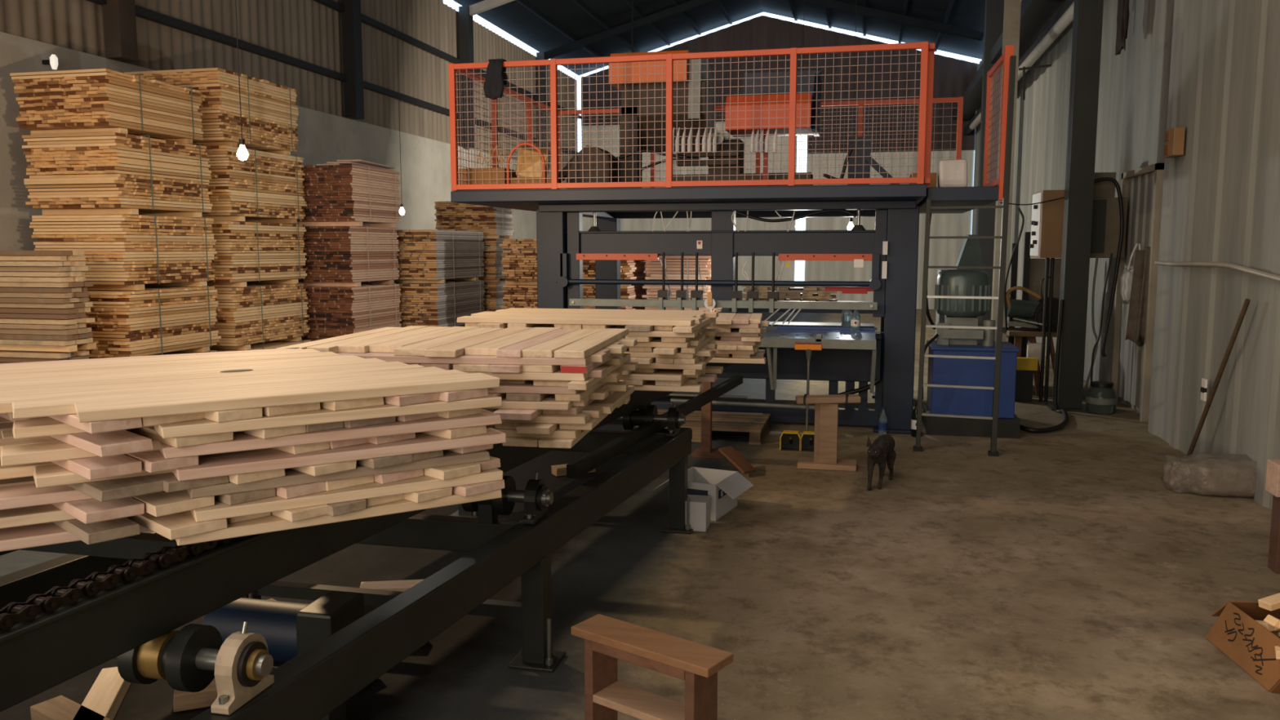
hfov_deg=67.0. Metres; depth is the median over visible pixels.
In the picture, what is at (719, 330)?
plank
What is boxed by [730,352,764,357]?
plank
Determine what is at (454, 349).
plank
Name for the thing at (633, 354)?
plank
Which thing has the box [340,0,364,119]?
column
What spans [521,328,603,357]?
plank
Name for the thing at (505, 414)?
plank
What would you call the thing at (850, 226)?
light bulb
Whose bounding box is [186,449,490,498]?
plank
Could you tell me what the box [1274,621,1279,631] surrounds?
wood offcut
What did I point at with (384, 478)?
plank
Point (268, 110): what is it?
bundle
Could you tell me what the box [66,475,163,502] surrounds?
plank
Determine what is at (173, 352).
bundle
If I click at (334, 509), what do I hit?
plank
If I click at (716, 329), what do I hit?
plank
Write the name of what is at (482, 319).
plank
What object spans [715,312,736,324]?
plank
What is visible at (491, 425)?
plank
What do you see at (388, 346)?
plank
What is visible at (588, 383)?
plank
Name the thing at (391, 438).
plank
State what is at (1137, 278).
towel
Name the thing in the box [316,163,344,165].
plank
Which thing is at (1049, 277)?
cable
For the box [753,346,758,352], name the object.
plank
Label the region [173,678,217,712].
block
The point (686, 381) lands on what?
plank
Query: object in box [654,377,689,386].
plank
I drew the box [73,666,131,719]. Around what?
block
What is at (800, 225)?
light bulb
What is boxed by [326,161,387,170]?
plank
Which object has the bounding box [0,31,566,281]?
wall
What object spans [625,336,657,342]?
plank
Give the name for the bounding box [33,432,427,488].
plank
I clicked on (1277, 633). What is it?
wood offcut
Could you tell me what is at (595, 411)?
plank
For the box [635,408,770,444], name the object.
pallet
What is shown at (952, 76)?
wall
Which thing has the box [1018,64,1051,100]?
wall bracket
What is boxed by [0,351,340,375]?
plank
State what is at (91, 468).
plank
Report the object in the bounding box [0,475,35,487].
plank
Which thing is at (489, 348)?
plank
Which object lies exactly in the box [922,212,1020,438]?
unit
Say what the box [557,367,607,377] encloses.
plank
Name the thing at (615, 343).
plank
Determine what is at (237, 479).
plank
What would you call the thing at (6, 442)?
plank
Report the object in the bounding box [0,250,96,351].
stack
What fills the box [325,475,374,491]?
plank
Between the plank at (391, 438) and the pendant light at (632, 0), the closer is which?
the plank at (391, 438)
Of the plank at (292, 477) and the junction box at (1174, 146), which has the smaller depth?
the plank at (292, 477)
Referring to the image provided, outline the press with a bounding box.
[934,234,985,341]
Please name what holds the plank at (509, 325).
on the plank at (653, 333)
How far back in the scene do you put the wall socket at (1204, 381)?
7.00 m
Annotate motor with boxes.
[202,590,364,719]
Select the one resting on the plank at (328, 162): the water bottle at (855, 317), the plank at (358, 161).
the plank at (358, 161)
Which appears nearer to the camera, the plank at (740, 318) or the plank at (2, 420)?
the plank at (2, 420)
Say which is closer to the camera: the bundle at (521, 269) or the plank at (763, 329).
the plank at (763, 329)
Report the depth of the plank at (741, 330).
5.83 m
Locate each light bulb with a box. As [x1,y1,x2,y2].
[235,0,248,160]
[395,0,404,214]
[795,0,804,230]
[846,6,856,230]
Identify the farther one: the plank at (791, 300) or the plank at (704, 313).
the plank at (791, 300)
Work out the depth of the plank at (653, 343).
4.72 m
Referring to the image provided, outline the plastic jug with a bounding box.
[841,309,852,327]
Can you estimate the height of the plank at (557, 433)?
0.026 m
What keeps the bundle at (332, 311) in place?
on the bundle
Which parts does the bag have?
bag handle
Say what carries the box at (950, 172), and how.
on the machine
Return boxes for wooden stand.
[795,393,861,471]
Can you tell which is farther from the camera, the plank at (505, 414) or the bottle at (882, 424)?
the bottle at (882, 424)
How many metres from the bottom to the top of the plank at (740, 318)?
0.026 m
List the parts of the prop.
post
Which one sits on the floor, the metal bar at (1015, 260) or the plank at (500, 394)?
the metal bar at (1015, 260)
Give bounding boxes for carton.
[653,466,753,521]
[1205,600,1279,692]
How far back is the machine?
8.55 m
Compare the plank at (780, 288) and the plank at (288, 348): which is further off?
the plank at (780, 288)
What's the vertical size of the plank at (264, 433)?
0.026 m
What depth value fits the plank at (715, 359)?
5.87 m
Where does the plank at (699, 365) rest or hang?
on the plank
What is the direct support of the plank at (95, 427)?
on the plank
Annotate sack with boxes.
[1160,452,1257,497]
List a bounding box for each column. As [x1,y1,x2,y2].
[976,0,1004,319]
[991,0,1021,342]
[1045,0,1103,412]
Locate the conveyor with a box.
[0,362,742,719]
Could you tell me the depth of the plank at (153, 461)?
2.25 m
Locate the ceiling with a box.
[453,0,985,75]
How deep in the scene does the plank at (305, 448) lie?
2.44 m
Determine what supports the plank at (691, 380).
on the chain
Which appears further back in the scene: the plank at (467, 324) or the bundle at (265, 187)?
the bundle at (265, 187)
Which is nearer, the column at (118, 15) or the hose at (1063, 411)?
the hose at (1063, 411)
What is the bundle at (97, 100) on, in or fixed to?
on the bundle at (109, 173)
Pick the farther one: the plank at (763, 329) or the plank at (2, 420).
the plank at (763, 329)
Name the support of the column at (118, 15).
attached to the wall at (424, 168)
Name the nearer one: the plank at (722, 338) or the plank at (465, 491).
the plank at (465, 491)
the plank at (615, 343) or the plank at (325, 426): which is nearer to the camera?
the plank at (325, 426)
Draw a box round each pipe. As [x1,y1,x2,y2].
[969,1,1074,129]
[1154,260,1279,281]
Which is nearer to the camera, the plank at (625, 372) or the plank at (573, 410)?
the plank at (573, 410)
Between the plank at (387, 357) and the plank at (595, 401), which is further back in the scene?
the plank at (595, 401)
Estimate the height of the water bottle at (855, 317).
0.220 m
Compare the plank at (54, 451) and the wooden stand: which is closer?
the plank at (54, 451)
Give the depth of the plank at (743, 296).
9.55 m
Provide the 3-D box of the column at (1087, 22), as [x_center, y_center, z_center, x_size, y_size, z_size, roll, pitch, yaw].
[4.295,-2.717,9.335,0.360,6.450,0.360,2,7,13]
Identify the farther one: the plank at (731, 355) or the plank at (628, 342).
the plank at (731, 355)
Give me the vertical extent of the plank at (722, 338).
0.026 m
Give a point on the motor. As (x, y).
(289, 629)
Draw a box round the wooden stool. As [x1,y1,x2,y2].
[570,613,733,719]
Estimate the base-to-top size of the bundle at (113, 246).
0.698 m
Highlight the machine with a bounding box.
[448,41,1014,434]
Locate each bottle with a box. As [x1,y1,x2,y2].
[850,309,860,331]
[878,407,887,435]
[911,400,921,437]
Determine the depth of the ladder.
7.48 m
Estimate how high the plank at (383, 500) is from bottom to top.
0.026 m
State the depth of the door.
9.36 m
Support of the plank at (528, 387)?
on the plank
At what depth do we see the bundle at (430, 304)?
13.13 m
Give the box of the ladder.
[912,55,1016,456]
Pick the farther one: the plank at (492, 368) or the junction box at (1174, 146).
the junction box at (1174, 146)
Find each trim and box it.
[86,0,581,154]
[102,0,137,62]
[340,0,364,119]
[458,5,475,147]
[468,0,514,16]
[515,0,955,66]
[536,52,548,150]
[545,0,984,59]
[963,0,1074,135]
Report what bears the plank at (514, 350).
on the plank
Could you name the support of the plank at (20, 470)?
on the plank at (471, 449)
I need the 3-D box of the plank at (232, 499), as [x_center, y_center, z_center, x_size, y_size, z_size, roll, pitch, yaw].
[-1.372,0.288,2.757,1.163,0.026,0.120,6,9,42]
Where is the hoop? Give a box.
[506,142,546,189]
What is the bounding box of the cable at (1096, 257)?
[1082,256,1098,396]
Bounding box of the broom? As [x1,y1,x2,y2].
[795,342,822,431]
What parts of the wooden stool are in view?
leg, leg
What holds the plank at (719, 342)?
on the plank
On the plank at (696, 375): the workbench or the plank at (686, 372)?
the plank at (686, 372)
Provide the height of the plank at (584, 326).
0.026 m
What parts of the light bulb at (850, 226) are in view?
glass bulb, cord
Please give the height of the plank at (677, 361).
0.026 m
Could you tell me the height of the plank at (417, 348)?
0.026 m
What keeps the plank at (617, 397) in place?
on the plank at (557, 433)
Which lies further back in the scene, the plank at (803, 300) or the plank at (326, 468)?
the plank at (803, 300)
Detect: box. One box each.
[458,167,516,190]
[509,177,559,189]
[685,494,710,531]
[909,173,937,187]
[937,159,967,186]
[1026,342,1041,359]
[1029,190,1064,402]
[1089,172,1128,257]
[1163,127,1185,157]
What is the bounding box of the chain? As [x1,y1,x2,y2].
[0,536,243,631]
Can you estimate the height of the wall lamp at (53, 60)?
0.140 m
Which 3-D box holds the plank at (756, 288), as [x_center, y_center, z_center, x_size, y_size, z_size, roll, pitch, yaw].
[1.260,-0.745,9.906,0.122,0.028,0.641,1,7,10]
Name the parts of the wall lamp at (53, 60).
wall arm, glass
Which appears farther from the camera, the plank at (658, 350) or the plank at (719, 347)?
the plank at (719, 347)
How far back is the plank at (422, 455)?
2.59 m
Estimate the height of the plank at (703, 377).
0.026 m
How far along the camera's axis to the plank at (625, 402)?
4.17 m
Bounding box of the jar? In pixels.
[1085,381,1117,414]
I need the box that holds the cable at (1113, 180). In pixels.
[1093,177,1124,357]
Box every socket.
[239,138,244,145]
[1200,377,1208,401]
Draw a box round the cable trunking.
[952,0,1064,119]
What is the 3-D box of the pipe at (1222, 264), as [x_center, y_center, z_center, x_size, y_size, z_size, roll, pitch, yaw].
[4.084,-0.638,6.888,0.036,0.122,2.784,2,7,13]
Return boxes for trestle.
[1265,459,1279,573]
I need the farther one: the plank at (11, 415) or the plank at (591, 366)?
the plank at (591, 366)
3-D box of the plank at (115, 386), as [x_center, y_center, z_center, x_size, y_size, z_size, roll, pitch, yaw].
[-1.210,0.070,2.595,1.307,0.026,0.102,-4,8,-32]
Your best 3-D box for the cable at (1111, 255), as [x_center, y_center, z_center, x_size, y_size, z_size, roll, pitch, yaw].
[4.573,-0.337,9.587,0.144,1.435,0.019,2,7,13]
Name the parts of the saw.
saw handle, motor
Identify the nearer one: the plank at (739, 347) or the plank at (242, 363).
the plank at (242, 363)
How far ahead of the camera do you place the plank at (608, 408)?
3.64 m
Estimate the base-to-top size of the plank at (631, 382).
0.026 m
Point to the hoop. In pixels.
(520, 144)
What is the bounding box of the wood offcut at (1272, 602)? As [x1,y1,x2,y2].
[1257,592,1279,611]
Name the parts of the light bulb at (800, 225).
glass bulb, cord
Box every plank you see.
[0,347,302,365]
[0,348,319,370]
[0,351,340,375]
[0,355,363,381]
[0,358,385,386]
[0,360,408,391]
[0,364,425,397]
[0,366,446,413]
[0,413,154,457]
[0,417,12,422]
[0,422,13,438]
[0,429,137,455]
[0,431,239,466]
[0,461,53,479]
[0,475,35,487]
[0,483,93,510]
[0,503,76,528]
[0,522,151,551]
[1,429,13,438]
[8,413,47,419]
[12,369,468,418]
[12,417,154,439]
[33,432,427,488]
[47,413,142,434]
[49,454,142,479]
[50,497,144,524]
[52,517,140,544]
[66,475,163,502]
[74,372,500,422]
[124,450,199,473]
[125,426,233,448]
[126,510,227,540]
[131,489,214,516]
[141,412,204,426]
[150,472,229,493]
[154,393,502,438]
[159,408,502,458]
[172,427,506,480]
[175,488,502,546]
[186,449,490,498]
[190,467,502,522]
[204,407,262,422]
[214,488,275,505]
[226,511,271,523]
[227,468,285,484]
[238,425,306,439]
[262,402,320,416]
[271,504,327,522]
[272,441,329,454]
[275,327,401,349]
[275,481,326,499]
[289,460,356,476]
[306,325,428,353]
[306,421,343,432]
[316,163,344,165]
[320,396,384,410]
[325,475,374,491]
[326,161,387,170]
[327,498,366,516]
[329,437,368,448]
[336,352,591,365]
[337,159,395,168]
[337,326,451,353]
[342,416,395,428]
[356,453,412,469]
[364,493,404,506]
[368,326,479,352]
[368,351,606,362]
[368,432,415,444]
[373,468,423,484]
[383,391,439,406]
[393,327,504,355]
[395,412,438,422]
[404,486,452,502]
[411,449,443,462]
[420,363,453,369]
[420,425,486,439]
[423,462,480,479]
[424,327,533,357]
[438,408,481,418]
[439,387,488,401]
[446,444,493,453]
[452,368,588,381]
[452,479,504,497]
[453,364,490,372]
[456,315,694,326]
[464,327,562,355]
[465,322,479,326]
[471,312,695,316]
[473,456,500,471]
[478,314,702,324]
[478,323,507,328]
[480,311,703,319]
[481,408,498,412]
[484,398,572,409]
[485,424,495,427]
[486,426,581,439]
[488,364,522,373]
[488,382,579,394]
[488,392,506,398]
[493,408,542,420]
[494,310,705,318]
[494,422,521,429]
[496,309,718,317]
[496,328,578,357]
[499,379,529,383]
[501,413,590,424]
[502,394,589,406]
[502,436,540,447]
[506,307,705,311]
[506,327,697,337]
[506,393,551,401]
[507,323,542,327]
[515,422,559,434]
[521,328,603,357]
[521,364,560,373]
[533,325,625,328]
[533,380,570,386]
[537,430,590,448]
[540,324,699,331]
[542,376,620,414]
[554,324,582,328]
[554,328,628,358]
[555,370,623,401]
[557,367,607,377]
[559,385,634,430]
[560,346,629,373]
[568,353,631,390]
[578,406,603,417]
[582,324,617,328]
[586,403,613,413]
[589,388,608,399]
[591,400,602,403]
[595,348,610,357]
[598,372,619,382]
[601,355,622,364]
[603,344,626,353]
[603,381,628,391]
[610,342,620,344]
[614,338,637,346]
[614,361,638,370]
[620,371,686,381]
[622,370,632,374]
[622,395,630,404]
[623,349,695,358]
[624,379,648,385]
[625,324,653,331]
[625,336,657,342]
[626,347,712,356]
[629,346,656,351]
[630,357,656,364]
[632,368,658,373]
[633,340,690,347]
[634,382,703,392]
[637,360,706,369]
[647,379,688,383]
[653,325,675,330]
[653,337,700,346]
[653,346,681,355]
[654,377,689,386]
[655,357,674,364]
[656,368,701,377]
[657,336,703,342]
[661,327,706,342]
[672,317,715,333]
[673,355,702,364]
[680,335,715,353]
[683,350,715,375]
[688,377,698,383]
[697,333,705,339]
[697,373,717,382]
[701,329,716,336]
[702,321,715,327]
[705,328,717,333]
[705,365,723,373]
[706,323,759,328]
[706,342,716,349]
[708,356,765,364]
[711,348,755,354]
[714,353,730,357]
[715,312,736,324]
[715,330,759,337]
[715,339,755,345]
[716,345,737,350]
[717,328,732,332]
[718,445,756,474]
[720,336,742,340]
[728,354,760,357]
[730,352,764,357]
[732,313,751,324]
[732,327,766,333]
[732,353,751,358]
[737,342,755,350]
[738,326,761,333]
[741,285,825,287]
[741,332,761,342]
[742,295,832,298]
[745,289,836,293]
[749,313,762,324]
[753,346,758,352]
[755,287,768,289]
[755,341,760,346]
[756,349,764,355]
[760,294,836,297]
[760,320,768,326]
[778,287,790,289]
[778,293,786,295]
[786,293,800,296]
[790,298,800,301]
[802,293,813,296]
[802,298,815,301]
[803,287,817,290]
[817,287,824,290]
[817,293,830,296]
[817,298,828,301]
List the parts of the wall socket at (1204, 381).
plate, plate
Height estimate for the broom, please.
0.857 m
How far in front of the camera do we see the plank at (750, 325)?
5.86 m
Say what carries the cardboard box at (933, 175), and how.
on the machine
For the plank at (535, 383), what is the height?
0.026 m
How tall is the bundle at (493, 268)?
0.678 m
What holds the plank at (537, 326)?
on the plank at (677, 340)
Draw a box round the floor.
[0,307,1279,719]
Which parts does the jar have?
lid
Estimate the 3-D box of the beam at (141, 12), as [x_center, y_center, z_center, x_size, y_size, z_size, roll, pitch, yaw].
[-5.130,-4.551,12.302,0.090,1.120,30.500,2,7,13]
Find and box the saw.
[1005,286,1059,331]
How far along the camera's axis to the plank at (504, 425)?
3.45 m
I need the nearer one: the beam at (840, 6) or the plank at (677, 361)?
the plank at (677, 361)
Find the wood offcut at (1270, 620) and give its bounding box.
[1263,614,1279,628]
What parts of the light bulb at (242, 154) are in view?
cord, glass bulb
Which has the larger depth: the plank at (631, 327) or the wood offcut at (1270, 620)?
the plank at (631, 327)
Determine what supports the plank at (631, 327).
on the plank
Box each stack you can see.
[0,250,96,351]
[0,350,89,364]
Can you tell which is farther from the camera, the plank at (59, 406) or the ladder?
the ladder
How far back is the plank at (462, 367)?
3.40 m
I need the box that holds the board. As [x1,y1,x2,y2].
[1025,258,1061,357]
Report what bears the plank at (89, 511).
on the plank
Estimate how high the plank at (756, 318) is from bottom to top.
0.026 m
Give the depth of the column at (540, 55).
23.48 m
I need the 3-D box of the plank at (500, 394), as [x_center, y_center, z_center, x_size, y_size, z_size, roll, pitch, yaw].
[-0.493,0.085,3.832,0.121,0.026,0.930,1,7,9]
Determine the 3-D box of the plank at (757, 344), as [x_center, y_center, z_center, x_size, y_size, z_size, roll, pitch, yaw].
[0.307,-0.120,6.500,1.004,0.026,0.072,1,7,10]
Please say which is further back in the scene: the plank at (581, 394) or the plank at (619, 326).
the plank at (619, 326)
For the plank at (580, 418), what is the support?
on the plank at (617, 397)
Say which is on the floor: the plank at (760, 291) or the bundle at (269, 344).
the bundle at (269, 344)
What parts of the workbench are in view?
leg, yellow rail, leg, leg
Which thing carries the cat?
on the floor
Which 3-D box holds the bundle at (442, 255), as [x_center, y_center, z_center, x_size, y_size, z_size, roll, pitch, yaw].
[-3.068,-1.487,13.808,1.169,0.728,1.705,2,7,13]
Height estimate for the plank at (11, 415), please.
0.026 m
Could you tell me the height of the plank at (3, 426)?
0.026 m
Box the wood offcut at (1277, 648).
[1274,645,1279,659]
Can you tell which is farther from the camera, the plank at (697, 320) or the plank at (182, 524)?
the plank at (697, 320)
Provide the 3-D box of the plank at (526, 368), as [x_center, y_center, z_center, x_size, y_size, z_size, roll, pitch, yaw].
[-0.284,-0.022,3.844,0.118,0.026,0.948,1,7,10]
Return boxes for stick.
[1186,298,1250,456]
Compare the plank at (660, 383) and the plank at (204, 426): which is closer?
the plank at (204, 426)
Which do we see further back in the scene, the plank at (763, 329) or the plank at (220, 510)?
the plank at (763, 329)
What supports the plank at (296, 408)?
on the plank
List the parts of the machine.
guard panel, guard panel, guard panel, guard panel, guard panel, guard panel, guard panel, platform frame, round rod, post, guard panel, rod, red rod, table leg, foot post, table leg, guard panel, foot post, red lever plate, foot post, guard panel, foot post, table leg, foot post, guard panel, guard panel, gate post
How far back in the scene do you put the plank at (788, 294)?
9.56 m
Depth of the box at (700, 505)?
5.49 m
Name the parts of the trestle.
leg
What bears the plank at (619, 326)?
on the plank at (677, 340)
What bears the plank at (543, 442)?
on the conveyor
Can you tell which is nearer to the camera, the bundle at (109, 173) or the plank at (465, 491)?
the plank at (465, 491)
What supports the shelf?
attached to the wooden stool
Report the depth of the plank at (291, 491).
2.42 m
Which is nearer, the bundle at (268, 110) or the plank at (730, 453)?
the plank at (730, 453)
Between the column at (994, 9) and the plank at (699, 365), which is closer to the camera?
the plank at (699, 365)
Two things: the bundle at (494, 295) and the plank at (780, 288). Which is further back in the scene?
the bundle at (494, 295)
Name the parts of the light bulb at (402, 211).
cord, glass bulb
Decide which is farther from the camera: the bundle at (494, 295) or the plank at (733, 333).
the bundle at (494, 295)
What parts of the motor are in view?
motor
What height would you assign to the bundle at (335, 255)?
0.738 m
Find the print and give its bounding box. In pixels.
[687,488,726,499]
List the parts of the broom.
handle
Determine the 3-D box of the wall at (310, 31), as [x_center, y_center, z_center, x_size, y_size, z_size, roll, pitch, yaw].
[-5.220,-4.920,12.270,0.030,3.050,30.480,2,7,13]
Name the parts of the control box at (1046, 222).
switch panel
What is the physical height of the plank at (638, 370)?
0.026 m
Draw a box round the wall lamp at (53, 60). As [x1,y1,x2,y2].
[41,54,57,69]
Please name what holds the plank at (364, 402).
on the plank at (204, 426)
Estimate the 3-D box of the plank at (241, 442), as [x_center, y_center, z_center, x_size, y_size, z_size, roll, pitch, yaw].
[-0.774,0.185,2.509,0.853,0.026,0.120,-4,8,-32]
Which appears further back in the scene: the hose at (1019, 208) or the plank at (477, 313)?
the hose at (1019, 208)
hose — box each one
[1004,207,1024,332]
[1019,299,1068,433]
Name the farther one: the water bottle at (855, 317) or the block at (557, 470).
the water bottle at (855, 317)
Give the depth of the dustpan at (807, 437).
7.71 m
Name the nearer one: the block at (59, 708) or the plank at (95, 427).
the plank at (95, 427)
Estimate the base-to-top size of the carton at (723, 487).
0.222 m
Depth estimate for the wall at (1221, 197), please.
7.45 m
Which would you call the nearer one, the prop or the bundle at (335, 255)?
the prop
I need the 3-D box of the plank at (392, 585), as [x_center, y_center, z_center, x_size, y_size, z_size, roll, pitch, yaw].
[-1.134,1.060,4.448,0.305,0.060,0.102,-1,7,-7]
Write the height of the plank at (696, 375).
0.026 m
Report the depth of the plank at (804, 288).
9.46 m
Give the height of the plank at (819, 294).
0.028 m
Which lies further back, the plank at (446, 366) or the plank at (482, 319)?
the plank at (482, 319)
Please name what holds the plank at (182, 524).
on the plank
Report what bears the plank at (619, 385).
on the plank
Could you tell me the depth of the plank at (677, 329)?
4.66 m
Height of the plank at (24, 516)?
0.026 m
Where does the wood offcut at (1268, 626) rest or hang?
in the carton at (1236, 632)
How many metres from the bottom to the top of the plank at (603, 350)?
0.026 m
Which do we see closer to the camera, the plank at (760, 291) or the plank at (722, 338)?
the plank at (722, 338)
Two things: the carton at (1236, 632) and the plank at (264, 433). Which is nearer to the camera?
the plank at (264, 433)
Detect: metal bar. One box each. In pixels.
[1008,243,1018,344]
[1020,231,1031,357]
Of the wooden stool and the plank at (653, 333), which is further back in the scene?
the plank at (653, 333)
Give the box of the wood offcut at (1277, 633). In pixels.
[1271,631,1279,636]
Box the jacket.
[483,58,507,99]
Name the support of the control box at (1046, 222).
on the floor
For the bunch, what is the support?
hanging from the wall at (1221, 197)
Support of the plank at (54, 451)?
on the plank at (46, 475)
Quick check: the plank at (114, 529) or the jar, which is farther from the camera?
the jar
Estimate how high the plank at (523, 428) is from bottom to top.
0.026 m
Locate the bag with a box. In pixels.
[1120,243,1141,304]
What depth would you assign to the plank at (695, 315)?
5.17 m
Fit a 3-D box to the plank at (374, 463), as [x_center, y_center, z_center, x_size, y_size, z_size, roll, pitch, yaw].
[-1.069,0.218,2.911,1.163,0.026,0.120,6,9,42]
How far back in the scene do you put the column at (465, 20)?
19.06 m
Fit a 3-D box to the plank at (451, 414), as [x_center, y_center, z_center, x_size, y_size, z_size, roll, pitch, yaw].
[-0.902,0.096,3.049,1.163,0.026,0.120,6,9,43]
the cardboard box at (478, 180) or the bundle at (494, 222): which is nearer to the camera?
the cardboard box at (478, 180)
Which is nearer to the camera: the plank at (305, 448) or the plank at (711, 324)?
the plank at (305, 448)
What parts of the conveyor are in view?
chain rail, leg, leg, rail post, leg, rail post, leg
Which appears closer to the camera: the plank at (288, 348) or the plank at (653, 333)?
the plank at (288, 348)
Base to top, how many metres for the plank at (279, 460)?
0.026 m
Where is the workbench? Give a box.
[1002,327,1057,402]
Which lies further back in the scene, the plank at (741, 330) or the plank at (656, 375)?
the plank at (741, 330)
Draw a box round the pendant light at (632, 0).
[631,0,633,53]
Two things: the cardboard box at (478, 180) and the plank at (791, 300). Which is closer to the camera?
the cardboard box at (478, 180)
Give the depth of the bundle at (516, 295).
12.99 m
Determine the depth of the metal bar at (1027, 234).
10.92 m
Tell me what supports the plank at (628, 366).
on the plank at (581, 394)
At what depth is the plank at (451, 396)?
2.60 m
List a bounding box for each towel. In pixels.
[1125,249,1145,346]
[1136,246,1150,342]
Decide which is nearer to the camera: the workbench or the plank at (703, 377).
the plank at (703, 377)
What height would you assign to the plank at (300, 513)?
0.026 m
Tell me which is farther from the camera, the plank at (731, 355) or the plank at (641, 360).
the plank at (731, 355)
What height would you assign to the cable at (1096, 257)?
1.420 m
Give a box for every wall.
[0,0,577,169]
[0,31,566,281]
[581,15,978,309]
[971,0,1279,509]
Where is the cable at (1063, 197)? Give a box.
[1000,196,1064,204]
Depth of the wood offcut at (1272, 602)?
3.73 m
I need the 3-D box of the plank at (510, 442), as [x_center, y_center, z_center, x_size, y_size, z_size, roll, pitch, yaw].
[-0.347,0.237,3.876,0.129,0.026,0.970,1,7,9]
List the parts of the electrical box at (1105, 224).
cabinet door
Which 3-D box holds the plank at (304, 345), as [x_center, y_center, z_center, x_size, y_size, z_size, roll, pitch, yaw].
[-1.184,-0.082,3.908,0.084,0.026,0.953,1,7,9]
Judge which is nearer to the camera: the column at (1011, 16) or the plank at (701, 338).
the plank at (701, 338)
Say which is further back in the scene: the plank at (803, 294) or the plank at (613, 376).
the plank at (803, 294)
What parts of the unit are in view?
motor, tank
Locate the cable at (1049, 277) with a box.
[1040,276,1049,302]
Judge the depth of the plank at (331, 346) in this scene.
3.79 m
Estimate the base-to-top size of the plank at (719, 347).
0.026 m
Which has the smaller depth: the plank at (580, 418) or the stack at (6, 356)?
the plank at (580, 418)
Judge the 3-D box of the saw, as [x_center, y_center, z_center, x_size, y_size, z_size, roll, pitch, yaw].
[4.347,-0.543,10.560,0.698,0.526,0.374,2,7,13]
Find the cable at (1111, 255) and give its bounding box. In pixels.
[1089,253,1112,387]
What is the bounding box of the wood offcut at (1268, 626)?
[1255,620,1275,631]
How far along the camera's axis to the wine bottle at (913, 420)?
8.22 m
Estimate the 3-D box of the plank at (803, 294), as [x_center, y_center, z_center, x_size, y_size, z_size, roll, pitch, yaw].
[1.697,-0.673,9.780,0.104,0.028,0.557,1,7,10]
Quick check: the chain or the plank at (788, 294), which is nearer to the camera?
the chain
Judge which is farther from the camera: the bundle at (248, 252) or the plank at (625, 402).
the bundle at (248, 252)
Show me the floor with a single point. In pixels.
(1057, 575)
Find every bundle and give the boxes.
[9,68,203,144]
[22,132,212,217]
[29,214,217,290]
[77,285,221,359]
[124,67,298,155]
[143,221,306,287]
[147,350,217,355]
[201,145,306,223]
[209,283,310,350]
[209,339,311,351]
[278,225,399,286]
[293,164,401,227]
[301,283,401,341]
[379,229,484,283]
[394,280,484,327]
[434,201,514,239]
[478,239,513,282]
[482,281,505,311]
[499,239,648,285]
[500,284,647,309]
[642,255,722,311]
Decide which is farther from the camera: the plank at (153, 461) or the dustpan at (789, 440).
the dustpan at (789, 440)
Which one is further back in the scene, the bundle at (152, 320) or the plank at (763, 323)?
the bundle at (152, 320)
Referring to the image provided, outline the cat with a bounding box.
[866,434,895,490]
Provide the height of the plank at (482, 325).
0.026 m
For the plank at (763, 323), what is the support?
on the plank
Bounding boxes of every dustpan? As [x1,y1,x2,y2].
[779,430,800,451]
[800,431,814,451]
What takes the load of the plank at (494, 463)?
on the plank
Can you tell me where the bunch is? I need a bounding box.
[1115,0,1129,55]
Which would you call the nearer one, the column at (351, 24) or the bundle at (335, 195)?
the bundle at (335, 195)
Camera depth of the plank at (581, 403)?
3.48 m
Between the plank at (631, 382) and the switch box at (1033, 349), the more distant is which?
the switch box at (1033, 349)
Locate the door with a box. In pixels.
[1110,162,1164,422]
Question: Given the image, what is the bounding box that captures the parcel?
[515,145,551,177]
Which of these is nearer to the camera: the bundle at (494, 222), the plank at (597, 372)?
the plank at (597, 372)
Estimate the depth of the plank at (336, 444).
2.51 m
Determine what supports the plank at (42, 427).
on the plank at (264, 433)
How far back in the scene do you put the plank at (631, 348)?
4.76 m
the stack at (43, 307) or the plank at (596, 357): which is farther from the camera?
the stack at (43, 307)
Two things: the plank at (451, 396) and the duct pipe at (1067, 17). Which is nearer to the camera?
the plank at (451, 396)
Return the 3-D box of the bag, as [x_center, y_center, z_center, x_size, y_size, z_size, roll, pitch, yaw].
[4.623,-0.806,9.104,0.168,0.582,0.158,2,7,13]
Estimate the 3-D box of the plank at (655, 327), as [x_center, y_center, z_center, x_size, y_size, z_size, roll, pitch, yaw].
[0.197,-0.205,5.155,0.095,0.026,0.851,1,7,11]
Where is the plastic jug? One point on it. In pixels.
(846, 313)
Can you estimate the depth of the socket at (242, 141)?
5.58 m
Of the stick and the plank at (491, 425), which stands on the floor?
the stick
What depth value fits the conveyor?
2.76 m
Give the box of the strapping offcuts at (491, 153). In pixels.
[477,145,508,165]
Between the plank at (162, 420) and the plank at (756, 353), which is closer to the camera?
the plank at (162, 420)
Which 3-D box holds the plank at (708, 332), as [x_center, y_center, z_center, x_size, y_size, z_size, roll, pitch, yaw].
[-0.195,-0.163,5.488,1.250,0.026,0.106,1,7,11]
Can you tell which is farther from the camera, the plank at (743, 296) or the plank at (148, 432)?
the plank at (743, 296)
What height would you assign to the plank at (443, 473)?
0.026 m
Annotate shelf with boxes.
[592,681,684,719]
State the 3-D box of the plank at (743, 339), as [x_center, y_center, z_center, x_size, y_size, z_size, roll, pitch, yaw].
[0.710,-0.157,6.126,0.117,0.026,0.590,1,7,8]
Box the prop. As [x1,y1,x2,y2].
[691,382,725,458]
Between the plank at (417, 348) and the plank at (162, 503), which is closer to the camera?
the plank at (162, 503)
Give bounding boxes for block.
[30,695,111,719]
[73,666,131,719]
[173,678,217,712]
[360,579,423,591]
[551,463,595,476]

